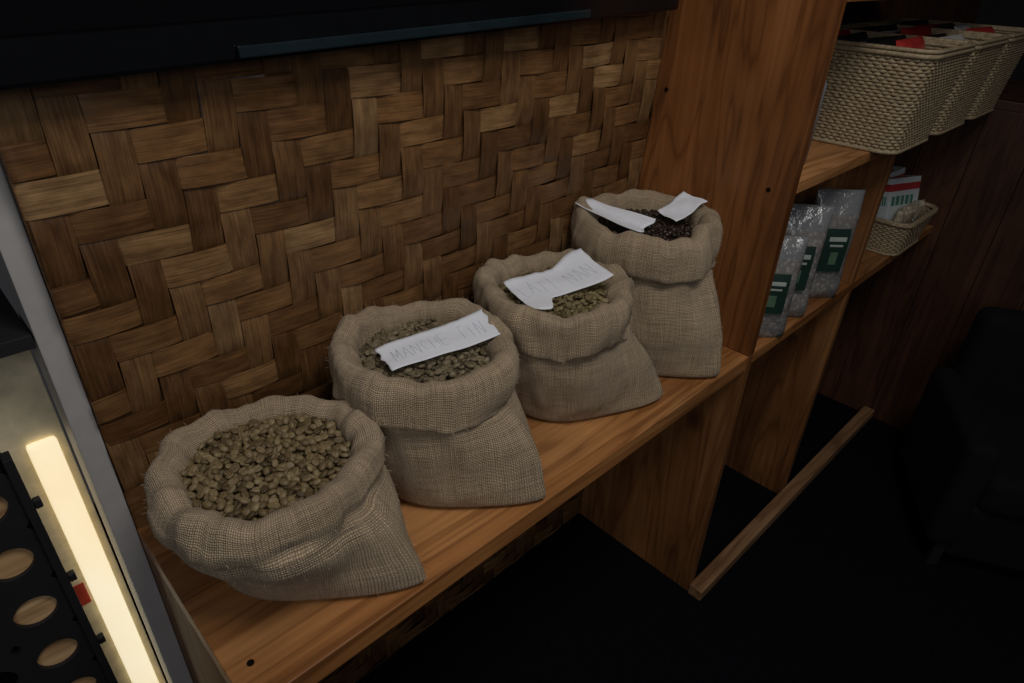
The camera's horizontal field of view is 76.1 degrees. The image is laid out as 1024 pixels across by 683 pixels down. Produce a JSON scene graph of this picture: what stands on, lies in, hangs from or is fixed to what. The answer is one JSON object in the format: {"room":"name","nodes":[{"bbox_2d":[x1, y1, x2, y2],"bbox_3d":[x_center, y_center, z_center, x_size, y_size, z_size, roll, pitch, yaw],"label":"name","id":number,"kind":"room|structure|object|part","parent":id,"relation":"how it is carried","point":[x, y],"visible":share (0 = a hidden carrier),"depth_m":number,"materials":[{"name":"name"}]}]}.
{"room":"coffee shop","nodes":[
{"label":"coffee shop","id":0,"kind":"room"},
{"bbox_2d":[0,11,669,682],"bbox_3d":[-0.143,-0.224,1.246,1.251,2.458,0.152,-25,41,-37],"label":"wall","id":1,"kind":"structure","parent":0,"point":[201,239],"depth_m":1.02,"materials":[{"name":"brown wicker"}]},
{"bbox_2d":[0,165,192,682],"bbox_3d":[-0.635,-0.024,0.882,0.031,2.458,0.094,-25,41,-37],"label":"trim","id":2,"kind":"structure","parent":1,"relation":"attached to","point":[19,268],"depth_m":0.93,"materials":[{"name":"silver metal"}]},
{"bbox_2d":[0,0,678,90],"bbox_3d":[-0.322,-0.745,0.602,1.864,0.961,0.064,-25,41,-37],"label":"flat-screen tv","id":3,"kind":"object","parent":1,"relation":"attached to","point":[43,42],"visible":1,"depth_m":0.78,"materials":[{"name":"black plastic"}]},
{"bbox_3d":[-0.096,-0.473,0.991,0.660,0.036,0.006,-25,41,-37],"label":"trim","id":4,"kind":"part","parent":3,"relation":"part of","materials":[{"name":"black plastic"}]},
{"bbox_2d":[94,392,1023,682],"bbox_3d":[1.058,1.247,1.264,8.000,0.001,5.200,-25,41,-37],"label":"floor","id":5,"kind":"structure","parent":0,"point":[840,587],"depth_m":1.98,"materials":[{"name":"black carpet"}]},
{"bbox_2d":[0,288,165,682],"bbox_3d":[-1.217,0.095,0.648,1.166,2.458,0.520,-25,41,-37],"label":"display cabinet","id":6,"kind":"object","parent":5,"relation":"on","point":[31,430],"visible":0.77,"depth_m":1.05,"materials":[{"name":"beige"}]},
{"bbox_2d":[0,451,117,682],"bbox_3d":[-0.870,0.678,1.060,0.455,1.058,0.080,-25,41,-37],"label":"rack","id":7,"kind":"object","parent":6,"relation":"in","point":[38,606],"visible":1,"depth_m":1.02,"materials":[{"name":"black metal"}]},
{"bbox_2d":[137,0,981,682],"bbox_3d":[1.049,-0.998,1.831,4.200,3.258,0.540,-25,41,-37],"label":"wooden shelving unit","id":8,"kind":"object","parent":5,"relation":"on","point":[741,83],"visible":0.59,"depth_m":1.44,"materials":[{"name":"brown wood"}]},
{"bbox_2d":[142,394,426,604],"bbox_3d":[-0.346,0.236,0.971,0.338,0.221,0.339,-18,36,-30],"label":"sack","id":9,"kind":"object","parent":8,"relation":"on","point":[273,497],"visible":1,"depth_m":0.90,"materials":[{"name":"fabric"}]},
{"bbox_2d":[325,297,545,506],"bbox_3d":[-0.149,0.103,1.146,0.317,0.280,0.350,-12,34,-22],"label":"sack","id":10,"kind":"object","parent":8,"relation":"on","point":[454,426],"visible":0.72,"depth_m":1.06,"materials":[{"name":"fabric"}]},
{"bbox_2d":[375,309,499,370],"bbox_3d":[-0.121,-0.005,1.094,0.209,0.023,0.072,-18,36,-29],"label":"paper label","id":11,"kind":"object","parent":10,"relation":"on","point":[470,330],"visible":1,"depth_m":1.09,"materials":[{"name":"white paper"}]},
{"bbox_3d":[-0.020,0.187,1.329,1.251,0.040,0.406,-25,41,-37],"label":"display shelf","id":12,"kind":"part","parent":8,"relation":"part of","materials":[{"name":"brown wood"}]},
{"bbox_2d":[472,249,663,421],"bbox_3d":[0.097,-0.016,1.357,0.351,0.283,0.322,-19,37,-31],"label":"sack","id":13,"kind":"object","parent":8,"relation":"on","point":[581,358],"visible":0.7,"depth_m":1.26,"materials":[{"name":"fabric"}]},
{"bbox_2d":[504,248,613,309],"bbox_3d":[0.092,-0.124,1.276,0.195,0.046,0.122,-18,37,-30],"label":"paper label","id":14,"kind":"object","parent":13,"relation":"on","point":[576,270],"visible":1,"depth_m":1.29,"materials":[{"name":"white paper"}]},
{"bbox_2d":[568,189,722,377],"bbox_3d":[0.295,-0.141,1.513,0.337,0.349,0.343,-2,31,-6],"label":"sack","id":15,"kind":"object","parent":8,"relation":"on","point":[676,318],"visible":0.71,"depth_m":1.40,"materials":[{"name":"fabric"}]},
{"bbox_2d":[575,198,655,231],"bbox_3d":[0.217,-0.275,1.420,0.178,0.023,0.076,22,36,29],"label":"paper label","id":16,"kind":"object","parent":15,"relation":"on","point":[635,221],"visible":0.99,"depth_m":1.42,"materials":[{"name":"white paper"}]},
{"bbox_2d":[658,191,707,220],"bbox_3d":[0.378,-0.303,1.465,0.088,0.036,0.071,-16,36,-28],"label":"paper label","id":17,"kind":"object","parent":15,"relation":"on","point":[684,204],"visible":1,"depth_m":1.46,"materials":[{"name":"white paper"}]},
{"bbox_3d":[0.401,0.307,1.950,0.026,0.858,0.475,-25,41,-37],"label":"panel","id":18,"kind":"part","parent":8,"relation":"part of","materials":[{"name":"brown wood"}]},
{"bbox_3d":[1.047,0.533,2.409,1.369,0.040,0.044,-25,41,-37],"label":"rail","id":19,"kind":"part","parent":8,"relation":"part of","materials":[{"name":"brown wood"}]},
{"bbox_2d":[758,235,809,337],"bbox_3d":[0.632,-0.140,1.622,0.140,0.260,0.105,4,31,3],"label":"coffee bag","id":20,"kind":"object","parent":8,"relation":"on","point":[793,250],"visible":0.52,"depth_m":1.57,"materials":[{"name":"plastic"}]},
{"bbox_2d":[785,203,834,317],"bbox_3d":[0.734,-0.212,1.709,0.130,0.300,0.105,6,31,6],"label":"coffee bag","id":21,"kind":"object","parent":8,"relation":"on","point":[813,221],"visible":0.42,"depth_m":1.64,"materials":[{"name":"plastic"}]},
{"bbox_2d":[804,80,826,163],"bbox_3d":[0.639,-0.501,1.457,0.080,0.199,0.080,-25,41,-37],"label":"plastic jar","id":22,"kind":"object","parent":8,"relation":"on","point":[825,86],"visible":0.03,"depth_m":1.43,"materials":[{"name":"plastic"}]},
{"bbox_2d":[809,188,865,297],"bbox_3d":[0.871,-0.271,1.810,0.130,0.305,0.104,1,31,-2],"label":"coffee bag","id":23,"kind":"object","parent":8,"relation":"on","point":[847,203],"visible":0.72,"depth_m":1.75,"materials":[{"name":"plastic"}]},
{"bbox_3d":[0.918,-0.643,1.931,1.338,0.026,0.475,-25,41,-37],"label":"bay shelf","id":24,"kind":"part","parent":8,"relation":"part of","materials":[{"name":"brown wood"}]},
{"bbox_3d":[0.904,-0.279,2.150,1.338,0.028,0.475,-25,41,-37],"label":"bay shelf","id":25,"kind":"part","parent":8,"relation":"part of","materials":[{"name":"brown wood"}]},
{"bbox_3d":[0.930,-0.952,1.744,1.338,0.025,0.475,-25,41,-37],"label":"bay shelf","id":26,"kind":"part","parent":8,"relation":"part of","materials":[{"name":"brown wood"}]},
{"bbox_2d":[812,28,976,154],"bbox_3d":[0.903,-0.661,1.698,0.337,0.244,0.397,-25,41,-37],"label":"basket","id":27,"kind":"object","parent":8,"relation":"on","point":[884,94],"visible":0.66,"depth_m":1.57,"materials":[{"name":"beige wicker"}]},
{"bbox_2d":[865,166,937,255],"bbox_3d":[1.279,-0.447,2.196,0.305,0.236,0.215,-25,41,-37],"label":"basket","id":28,"kind":"object","parent":8,"relation":"on","point":[899,223],"visible":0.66,"depth_m":2.14,"materials":[{"name":"beige wicker"}]},
{"bbox_2d":[895,196,899,204],"bbox_3d":[1.263,-0.461,2.144,0.020,0.030,0.002,-12,21,-29],"label":"print","id":29,"kind":"object","parent":28,"relation":"on","point":[897,197],"depth_m":2.14},
{"bbox_2d":[900,195,903,204],"bbox_3d":[1.286,-0.467,2.158,0.018,0.030,0.002,-12,21,-29],"label":"print","id":30,"kind":"object","parent":28,"relation":"on","point":[902,196],"depth_m":2.16},
{"bbox_2d":[904,194,908,203],"bbox_3d":[1.309,-0.472,2.171,0.020,0.030,0.002,-12,21,-29],"label":"print","id":31,"kind":"object","parent":28,"relation":"on","point":[907,196],"depth_m":2.17},
{"bbox_2d":[839,22,1009,134],"bbox_3d":[1.132,-0.772,1.892,0.337,0.248,0.397,-25,41,-37],"label":"basket","id":32,"kind":"object","parent":8,"relation":"on","point":[957,105],"visible":0.29,"depth_m":1.78,"materials":[{"name":"beige wicker"}]},
{"bbox_2d":[872,18,1023,119],"bbox_3d":[1.362,-0.879,2.087,0.337,0.245,0.397,-25,41,-37],"label":"basket","id":33,"kind":"object","parent":8,"relation":"on","point":[984,103],"visible":0.27,"depth_m":1.98,"materials":[{"name":"beige wicker"}]},
{"bbox_2d":[818,77,1023,431],"bbox_3d":[2.286,-0.063,2.249,0.620,1.308,2.398,-25,41,-37],"label":"wall","id":34,"kind":"structure","parent":5,"relation":"on","point":[913,317],"depth_m":2.42,"materials":[{"name":"brown wood"}]},
{"bbox_2d":[994,77,1023,112],"bbox_3d":[2.256,-0.639,1.963,0.620,0.030,2.250,-25,41,-37],"label":"countertop","id":35,"kind":"structure","parent":34,"relation":"on","point":[1011,98],"depth_m":2.19,"materials":[{"name":"brown wood"}]},
{"bbox_2d":[899,306,1023,571],"bbox_3d":[1.707,0.352,2.075,0.660,0.738,0.511,11,32,14],"label":"armchair","id":36,"kind":"object","parent":5,"relation":"on","point":[961,448],"visible":1,"depth_m":2.07,"materials":[{"name":"fabric"}]},
{"bbox_3d":[1.494,0.479,2.452,0.032,0.118,0.032,11,32,14],"label":"leg","id":37,"kind":"part","parent":36,"relation":"part of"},
{"bbox_3d":[1.375,0.673,2.123,0.032,0.118,0.032,11,32,14],"label":"leg","id":38,"kind":"part","parent":36,"relation":"part of","materials":[{"name":"black"}]},
{"bbox_3d":[1.429,0.364,2.165,0.090,0.390,0.480,11,32,14],"label":"armrest","id":39,"kind":"part","parent":36,"relation":"part of","materials":[{"name":"black fabric"}]},
{"bbox_3d":[1.771,0.144,2.173,0.540,0.480,0.110,11,32,14],"label":"backrest","id":40,"kind":"part","parent":36,"relation":"part of","materials":[{"name":"black fabric"}]},
{"bbox_3d":[1.701,0.394,2.084,0.480,0.140,0.480,11,32,14],"label":"seat","id":41,"kind":"part","parent":36,"relation":"part of","materials":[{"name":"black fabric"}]},
{"bbox_2d":[974,0,1023,78],"bbox_3d":[3.426,-1.241,2.385,0.050,3.258,5.200,-25,41,-37],"label":"wall","id":42,"kind":"structure","parent":0,"point":[1010,13],"depth_m":3.28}
]}

